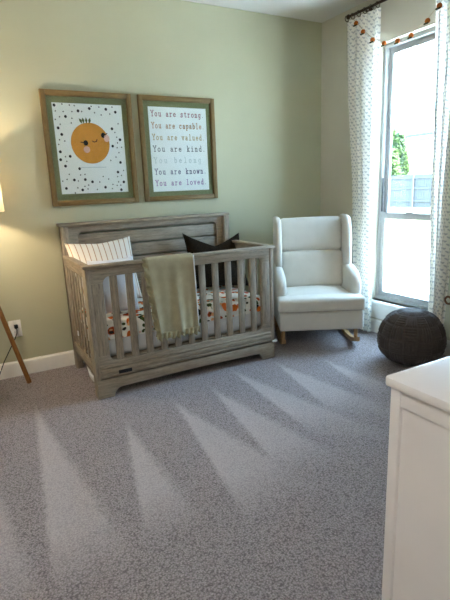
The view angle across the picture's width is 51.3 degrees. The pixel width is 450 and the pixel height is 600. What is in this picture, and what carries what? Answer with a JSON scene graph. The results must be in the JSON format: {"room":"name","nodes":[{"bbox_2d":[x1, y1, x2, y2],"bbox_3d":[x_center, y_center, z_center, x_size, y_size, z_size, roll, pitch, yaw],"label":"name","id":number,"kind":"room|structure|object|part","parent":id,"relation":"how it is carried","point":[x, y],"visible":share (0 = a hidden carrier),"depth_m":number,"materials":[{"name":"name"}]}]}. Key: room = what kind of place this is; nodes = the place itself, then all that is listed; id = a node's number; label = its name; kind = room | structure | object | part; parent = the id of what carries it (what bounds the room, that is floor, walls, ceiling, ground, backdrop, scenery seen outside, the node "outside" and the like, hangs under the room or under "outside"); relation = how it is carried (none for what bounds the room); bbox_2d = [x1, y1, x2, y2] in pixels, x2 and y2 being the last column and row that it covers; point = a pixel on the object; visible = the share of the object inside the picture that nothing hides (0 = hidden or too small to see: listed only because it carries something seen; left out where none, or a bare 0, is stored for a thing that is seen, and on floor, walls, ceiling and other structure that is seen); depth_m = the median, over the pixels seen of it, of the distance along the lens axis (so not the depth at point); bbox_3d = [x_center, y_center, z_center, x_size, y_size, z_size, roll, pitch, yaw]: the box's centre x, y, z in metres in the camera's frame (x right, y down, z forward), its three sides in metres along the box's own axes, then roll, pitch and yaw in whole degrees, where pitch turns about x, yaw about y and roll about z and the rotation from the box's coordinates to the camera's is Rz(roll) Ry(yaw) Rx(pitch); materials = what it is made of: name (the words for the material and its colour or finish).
{"room":"bedroom","nodes":[
{"label":"bedroom","id":0,"kind":"room"},
{"bbox_2d":[0,0,321,363],"bbox_3d":[-1.069,-0.823,3.617,4.800,2.840,0.150,-9,15,-27],"label":"wall","id":1,"kind":"structure","parent":0,"point":[261,72],"depth_m":3.62,"materials":[{"name":"green paint"}]},
{"bbox_2d":[8,320,22,336],"bbox_3d":[-1.554,0.213,3.474,0.084,0.127,0.008,-9,15,-27],"label":"wall outlet","id":2,"kind":"object","parent":1,"relation":"attached to","point":[11,324],"visible":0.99,"depth_m":3.47,"materials":[{"name":"white plastic"}]},
{"bbox_2d":[0,350,90,379],"bbox_3d":[-0.978,0.418,3.839,4.500,0.118,0.016,-9,15,-27],"label":"baseboard","id":3,"kind":"structure","parent":1,"relation":"attached to","point":[62,359],"depth_m":3.60,"materials":[{"name":"white wood"}]},
{"bbox_2d":[38,89,138,206],"bbox_3d":[-0.989,-1.121,3.491,0.656,0.802,0.028,-9,15,-27],"label":"picture frame","id":4,"kind":"object","parent":1,"relation":"attached to","point":[89,136],"visible":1,"depth_m":3.48,"materials":[{"name":"brown wood"}]},
{"bbox_3d":[-1.259,-1.076,3.349,0.039,0.802,0.028,-9,15,-27],"label":"moulding","id":5,"kind":"part","parent":4,"relation":"part of","materials":[{"name":"brown wood"}]},
{"bbox_3d":[-1.005,-1.492,3.402,0.585,0.039,0.028,-9,15,-27],"label":"moulding","id":6,"kind":"part","parent":4,"relation":"part of","materials":[{"name":"brown wood"}]},
{"bbox_2d":[51,102,128,193],"bbox_3d":[-0.994,-1.124,3.499,0.525,0.655,0.004,-9,15,-27],"label":"print","id":7,"kind":"object","parent":4,"relation":"attached to","point":[90,140],"depth_m":3.49},
{"bbox_3d":[-0.974,-0.750,3.580,0.585,0.039,0.028,-9,15,-27],"label":"moulding","id":8,"kind":"part","parent":4,"relation":"part of","materials":[{"name":"brown wood"}]},
{"bbox_3d":[-0.719,-1.166,3.633,0.039,0.802,0.028,-9,15,-27],"label":"moulding","id":9,"kind":"part","parent":4,"relation":"part of","materials":[{"name":"brown wood"}]},
{"bbox_2d":[137,94,217,201],"bbox_3d":[-0.368,-1.225,3.818,0.656,0.802,0.028,-9,15,-27],"label":"picture frame","id":10,"kind":"object","parent":1,"relation":"attached to","point":[178,138],"visible":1,"depth_m":3.81,"materials":[{"name":"brown wood"}]},
{"bbox_3d":[-0.638,-1.180,3.676,0.039,0.802,0.028,-9,15,-27],"label":"moulding","id":11,"kind":"part","parent":10,"relation":"part of","materials":[{"name":"brown wood"}]},
{"bbox_3d":[-0.383,-1.596,3.730,0.585,0.039,0.028,-9,15,-27],"label":"moulding","id":12,"kind":"part","parent":10,"relation":"part of","materials":[{"name":"brown wood"}]},
{"bbox_2d":[148,106,208,191],"bbox_3d":[-0.369,-1.225,3.829,0.525,0.668,0.004,-9,15,-27],"label":"print","id":13,"kind":"object","parent":10,"relation":"on","point":[178,136],"depth_m":3.82},
{"bbox_3d":[-0.353,-0.854,3.907,0.585,0.039,0.028,-9,15,-27],"label":"moulding","id":14,"kind":"part","parent":10,"relation":"part of","materials":[{"name":"brown wood"}]},
{"bbox_3d":[-0.098,-1.270,3.960,0.039,0.802,0.028,-9,15,-27],"label":"moulding","id":15,"kind":"part","parent":10,"relation":"part of","materials":[{"name":"brown wood"}]},
{"bbox_2d":[0,325,448,599],"bbox_3d":[0.228,0.984,1.730,4.500,0.100,5.000,-9,15,-27],"label":"floor","id":16,"kind":"structure","parent":0,"point":[252,477],"depth_m":2.20,"materials":[{"name":"carpet"}]},
{"bbox_2d":[0,306,31,383],"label":"floor lamp","id":17,"kind":"object","parent":16,"relation":"on","point":[15,348],"depth_m":3.28,"materials":[{"name":"brown wood"}]},
{"bbox_2d":[0,187,3,211],"label":"lampshade","id":18,"kind":"object","parent":17,"relation":"attached to","point":[1,200],"depth_m":2.89,"materials":[{"name":"white fabric"}]},
{"bbox_3d":[-1.632,-0.686,2.821,0.512,0.330,0.512,-9,15,-27],"label":"lamp shade","id":19,"kind":"part","parent":18,"relation":"part of","materials":[{"name":"fabric"}]},
{"bbox_3d":[-1.618,0.066,3.216,0.103,1.137,0.422,0,14,9],"label":"cord","id":20,"kind":"part","parent":17,"relation":"part of","materials":[{"name":"black plastic"}]},
{"bbox_3d":[-1.514,0.062,3.144,0.033,1.171,0.318,6,16,30],"label":"leg","id":21,"kind":"part","parent":17,"relation":"part of","materials":[{"name":"brown wood"}]},
{"bbox_2d":[56,212,276,399],"bbox_3d":[-0.417,-0.056,3.587,1.426,1.112,0.776,-9,15,-27],"label":"crib","id":22,"kind":"object","parent":16,"relation":"on","point":[110,373],"visible":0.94,"depth_m":3.40,"materials":[{"name":"grey wood"}]},
{"bbox_3d":[-1.164,-0.007,3.559,0.050,1.089,0.091,-9,15,-27],"label":"post","id":23,"kind":"part","parent":22,"relation":"part of","materials":[{"name":"grey wood"}]},
{"bbox_3d":[-1.025,-0.224,3.201,0.024,0.066,0.585,-9,15,-27],"label":"rail","id":24,"kind":"part","parent":22,"relation":"part of","materials":[{"name":"grey wood"}]},
{"bbox_3d":[-0.999,0.406,3.352,0.024,0.080,0.585,-9,15,-27],"label":"rail","id":25,"kind":"part","parent":22,"relation":"part of","materials":[{"name":"grey wood"}]},
{"bbox_2d":[86,365,93,381],"bbox_3d":[-0.961,0.496,3.355,0.024,0.125,0.451,-9,15,-27],"label":"cloth","id":26,"kind":"object","parent":22,"relation":"hanging from","point":[91,375],"visible":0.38,"depth_m":3.33,"materials":[{"name":"white fabric"}]},
{"bbox_3d":[-0.851,0.225,3.014,0.031,0.866,0.080,-9,15,-27],"label":"post","id":27,"kind":"part","parent":22,"relation":"part of","materials":[{"name":"grey wood"}]},
{"bbox_3d":[-0.661,0.469,3.117,0.090,0.024,0.007,-9,15,-27],"label":"name plate","id":28,"kind":"part","parent":22,"relation":"part of","materials":[{"name":"black plastic"}]},
{"bbox_3d":[-0.588,-0.168,3.871,1.394,0.970,0.050,-9,15,-27],"label":"headboard","id":29,"kind":"part","parent":22,"relation":"part of","materials":[{"name":"grey wood"}]},
{"bbox_3d":[-0.586,-0.191,3.870,1.224,0.865,0.025,-9,15,-27],"label":"plank panel","id":30,"kind":"part","parent":22,"relation":"part of","materials":[{"name":"grey wood"}]},
{"bbox_2d":[142,253,200,341],"bbox_3d":[-0.372,-0.020,3.192,0.374,0.570,0.122,-9,15,-27],"label":"blanket","id":31,"kind":"object","parent":22,"relation":"hanging from","point":[171,288],"visible":0.98,"depth_m":3.16,"materials":[{"name":"green fabric"}]},
{"bbox_2d":[84,312,260,355],"bbox_3d":[-0.395,0.130,3.606,1.288,0.248,0.608,-9,15,-27],"label":"mattress","id":32,"kind":"object","parent":22,"relation":"on","point":[141,337],"visible":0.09,"depth_m":3.35,"materials":[{"name":"white fabric"}]},
{"bbox_2d":[80,286,259,339],"bbox_3d":[-0.398,0.064,3.590,1.302,0.131,0.620,-9,15,-27],"label":"fitted sheet","id":33,"kind":"object","parent":32,"relation":"on","point":[124,315],"visible":0.31,"depth_m":3.42,"materials":[{"name":"fabric"}]},
{"bbox_2d":[64,236,141,304],"bbox_3d":[-0.861,-0.218,3.396,0.479,0.428,0.343,-9,15,-27],"label":"striped pillow","id":34,"kind":"object","parent":33,"relation":"on","point":[119,248],"visible":0.35,"depth_m":3.38,"materials":[{"name":"white fabric"}]},
{"bbox_2d":[86,256,139,313],"bbox_3d":[-0.762,-0.096,3.212,0.321,0.376,0.117,-9,15,-27],"label":"pillow","id":35,"kind":"object","parent":33,"relation":"on","point":[121,282],"visible":0.32,"depth_m":3.19,"materials":[{"name":"fabric"}]},
{"bbox_2d":[182,233,247,288],"bbox_3d":[-0.069,-0.332,3.897,0.563,0.472,0.232,-9,15,-27],"label":"pillow","id":36,"kind":"object","parent":33,"relation":"on","point":[192,245],"visible":0.45,"depth_m":3.82,"materials":[{"name":"black fabric"}]},
{"bbox_3d":[-0.245,0.064,3.294,1.388,0.731,0.028,-9,15,-27],"label":"frame","id":37,"kind":"part","parent":22,"relation":"part of","materials":[{"name":"grey wood"}]},
{"bbox_3d":[-0.224,0.377,3.352,1.326,0.080,0.013,-9,15,-27],"label":"rail moulding","id":38,"kind":"part","parent":22,"relation":"part of","materials":[{"name":"grey wood"}]},
{"bbox_3d":[0.012,-0.204,4.178,0.050,1.089,0.091,-9,15,-27],"label":"post","id":39,"kind":"part","parent":22,"relation":"part of","materials":[{"name":"grey wood"}]},
{"bbox_3d":[0.171,-0.424,3.831,0.024,0.066,0.585,-9,15,-27],"label":"rail","id":40,"kind":"part","parent":22,"relation":"part of","materials":[{"name":"wood"}]},
{"bbox_3d":[0.344,0.025,3.643,0.031,0.866,0.080,-9,15,-27],"label":"post","id":41,"kind":"part","parent":22,"relation":"part of","materials":[{"name":"grey wood"}]},
{"bbox_2d":[273,214,365,343],"bbox_3d":[0.762,-0.181,4.023,0.692,1.056,0.763,-2,13,1],"label":"armchair","id":42,"kind":"object","parent":16,"relation":"on","point":[317,286],"visible":0.98,"depth_m":3.98,"materials":[{"name":"fabric"}]},
{"bbox_3d":[0.460,-0.145,4.043,0.083,0.331,0.532,-2,13,1],"label":"arm","id":43,"kind":"part","parent":42,"relation":"part of","materials":[{"name":"fabric"}]},
{"bbox_3d":[0.482,0.280,3.863,0.035,0.115,0.035,-15,18,-43],"label":"leg","id":44,"kind":"part","parent":42,"relation":"part of","materials":[{"name":"brown wood"}]},
{"bbox_2d":[281,216,341,251],"bbox_3d":[0.748,-0.580,4.119,0.544,0.298,0.157,-2,13,1],"label":"cushion","id":45,"kind":"object","parent":42,"relation":"on","point":[323,233],"depth_m":4.06,"materials":[{"name":"fabric"}]},
{"bbox_2d":[282,249,342,286],"bbox_3d":[0.760,-0.276,4.135,0.544,0.332,0.181,-2,13,1],"label":"cushion","id":46,"kind":"object","parent":42,"relation":"on","point":[301,267],"depth_m":4.06,"materials":[{"name":"fabric"}]},
{"bbox_2d":[276,285,365,312],"bbox_3d":[0.767,-0.020,3.935,0.692,0.159,0.518,-2,13,1],"label":"seat cushion","id":47,"kind":"object","parent":42,"relation":"on","point":[296,298],"depth_m":3.70,"materials":[{"name":"fabric"}]},
{"bbox_3d":[1.066,-0.168,4.036,0.083,0.331,0.532,-2,13,1],"label":"arm","id":48,"kind":"part","parent":42,"relation":"part of","materials":[{"name":"fabric"}]},
{"bbox_3d":[1.072,0.258,3.856,0.035,0.115,0.035,-15,18,-43],"label":"leg","id":49,"kind":"part","parent":42,"relation":"part of","materials":[{"name":"brown wood"}]},
{"bbox_2d":[377,307,446,365],"bbox_3d":[1.369,0.267,3.447,0.480,0.403,0.479,-7,14,-17],"label":"knitted pouf","id":50,"kind":"object","parent":16,"relation":"on","point":[409,336],"visible":0.99,"depth_m":3.28,"materials":[{"name":"grey fabric"}]},
{"bbox_2d":[382,356,449,599],"bbox_3d":[1.105,0.548,1.336,1.339,0.860,0.513,-9,15,-27],"label":"dresser","id":51,"kind":"object","parent":16,"relation":"on","point":[416,559],"visible":1,"depth_m":1.12,"materials":[{"name":"white paint"}]},
{"bbox_3d":[0.442,0.614,1.229,0.038,0.836,0.029,-9,15,-27],"label":"leg","id":52,"kind":"part","parent":51,"relation":"part of","materials":[{"name":"white paint"}]},
{"bbox_3d":[0.544,0.629,1.029,0.006,0.710,0.425,-9,15,-27],"label":"panel","id":53,"kind":"part","parent":51,"relation":"part of","materials":[{"name":"white paint"}]},
{"bbox_3d":[0.527,0.272,0.943,0.016,0.046,0.421,-9,15,-27],"label":"rail","id":54,"kind":"part","parent":51,"relation":"part of","materials":[{"name":"white paint"}]},
{"bbox_2d":[183,0,367,22],"bbox_3d":[0.113,-1.785,1.068,4.800,0.120,5.300,-9,15,-27],"label":"ceiling","id":55,"kind":"structure","parent":0,"point":[321,11],"depth_m":3.85,"materials":[{"name":"white paint"}]},
{"bbox_2d":[320,0,449,339],"bbox_3d":[2.208,-0.687,2.483,0.150,2.840,5.000,-9,15,-27],"label":"wall","id":56,"kind":"structure","parent":0,"point":[399,18],"depth_m":4.17,"materials":[{"name":"paint"}]},
{"bbox_2d":[346,0,386,19],"bbox_3d":[1.344,-2.223,3.353,0.108,0.070,1.268,-9,15,-27],"label":"curtain rod","id":57,"kind":"object","parent":56,"relation":"attached to","point":[348,16],"visible":0.78,"depth_m":3.72,"materials":[{"name":"brown metal"}]},
{"bbox_2d":[345,1,380,331],"bbox_3d":[1.153,-1.036,4.036,0.067,2.641,0.380,-9,15,-27],"label":"curtain","id":58,"kind":"object","parent":57,"relation":"hanging from","point":[363,56],"visible":0.91,"depth_m":3.93,"materials":[{"name":"white fabric"}]},
{"bbox_2d":[352,0,441,46],"bbox_3d":[1.270,-2.041,3.391,0.046,0.342,1.043,-9,15,-27],"label":"garland","id":59,"kind":"object","parent":57,"relation":"hanging from","point":[439,5],"visible":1,"depth_m":3.42,"materials":[{"name":"orange fabric"}]},
{"bbox_2d":[428,0,449,324],"bbox_3d":[1.569,-0.876,3.297,0.067,2.641,0.394,-9,15,-27],"label":"curtain","id":60,"kind":"object","parent":57,"relation":"hanging from","point":[439,259],"visible":0.77,"depth_m":3.34,"materials":[{"name":"white fabric"}]},
{"bbox_2d":[371,26,435,319],"bbox_3d":[1.480,-0.896,3.739,0.165,2.250,0.740,-9,15,-27],"label":"window","id":61,"kind":"structure","parent":56,"relation":"in","point":[379,309],"depth_m":3.93,"materials":[{"name":"plastic"}]},
{"bbox_3d":[1.487,0.064,3.950,0.091,0.028,0.740,-9,15,-27],"label":"sill","id":62,"kind":"part","parent":61,"relation":"part of","materials":[{"name":"white wood"}]},
{"bbox_3d":[1.527,-0.347,3.890,0.028,0.735,0.608,-9,15,-27],"label":"sash","id":63,"kind":"part","parent":61,"relation":"part of","materials":[{"name":"plastic"}]},
{"bbox_3d":[1.514,-1.319,3.673,0.026,1.340,0.608,-9,15,-27],"label":"sash","id":64,"kind":"part","parent":61,"relation":"part of","materials":[{"name":"plastic"}]},
{"bbox_2d":[371,318,449,355],"bbox_3d":[2.186,0.550,2.738,0.016,0.118,5.000,-9,15,-27],"label":"baseboard","id":65,"kind":"structure","parent":56,"relation":"attached to","point":[375,323],"depth_m":4.18,"materials":[{"name":"white wood"}]},
{"bbox_2d":[444,296,449,304],"bbox_3d":[1.667,-0.006,3.416,0.134,0.068,0.068,-9,15,-27],"label":"curtain holdback","id":66,"kind":"object","parent":56,"relation":"attached to","point":[446,297],"visible":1,"depth_m":3.40,"materials":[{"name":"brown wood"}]},
{"label":"outside","id":67,"kind":"structure","parent":0,"visible":0},
{"bbox_2d":[387,207,430,227],"bbox_3d":[26.438,-9.273,40.535,79.840,0.100,100.000,-9,15,-27],"label":"ground","id":68,"kind":"structure","parent":67,"point":[391,222],"depth_m":16.97,"materials":[{"name":"white concrete"}]},
{"bbox_2d":[391,128,410,175],"bbox_3d":[10.987,-8.759,30.537,1.974,4.804,1.708,-9,15,-27],"label":"tree","id":69,"kind":"object","parent":68,"relation":"on","point":[400,165],"visible":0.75,"depth_m":29.92,"materials":[{"name":"green plant"}]},
{"bbox_2d":[384,225,429,299],"bbox_3d":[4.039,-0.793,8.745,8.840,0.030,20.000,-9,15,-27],"label":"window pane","id":70,"kind":"object","parent":68,"relation":"on","point":[407,248],"depth_m":8.39,"materials":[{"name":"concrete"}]},
{"bbox_2d":[390,173,431,207],"bbox_3d":[9.419,-6.026,25.895,0.120,1.760,26.126,-9,15,-27],"label":"wooden fence","id":71,"kind":"object","parent":68,"relation":"on","point":[413,190],"visible":0.12,"depth_m":24.98,"materials":[{"name":"grey wood"}]},
{"bbox_3d":[9.454,-6.127,25.819,0.060,0.090,26.000,-9,15,-27],"label":"fence rail","id":72,"kind":"part","parent":71,"relation":"part of","materials":[{"name":"grey wood"}]},
{"bbox_3d":[9.480,-5.496,25.970,0.060,0.090,26.000,-9,15,-27],"label":"fence rail","id":73,"kind":"part","parent":71,"relation":"part of","materials":[{"name":"grey wood"}]},
{"bbox_3d":[9.431,-6.662,25.691,0.060,0.090,26.000,-9,15,-27],"label":"fence rail","id":74,"kind":"part","parent":71,"relation":"part of","materials":[{"name":"grey wood"}]},
{"bbox_3d":[9.966,-5.809,24.892,0.090,1.760,0.100,-9,15,-27],"label":"fence post","id":75,"kind":"part","parent":71,"relation":"part of","materials":[{"name":"grey wood"}]},
{"bbox_2d":[405,124,433,174],"bbox_3d":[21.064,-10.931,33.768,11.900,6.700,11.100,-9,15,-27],"label":"house","id":76,"kind":"structure","parent":68,"relation":"on","point":[419,141],"depth_m":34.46,"materials":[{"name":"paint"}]},
{"bbox_3d":[14.511,-11.522,34.039,0.030,0.550,0.900,-9,15,-27],"label":"house pane","id":77,"kind":"part","parent":76,"relation":"part of","materials":[{"name":"white glass"}]},
{"bbox_3d":[14.594,-10.653,34.157,0.030,0.600,0.800,-9,15,-27],"label":"house pane","id":78,"kind":"part","parent":76,"relation":"part of","materials":[{"name":"white glass"}]}
]}

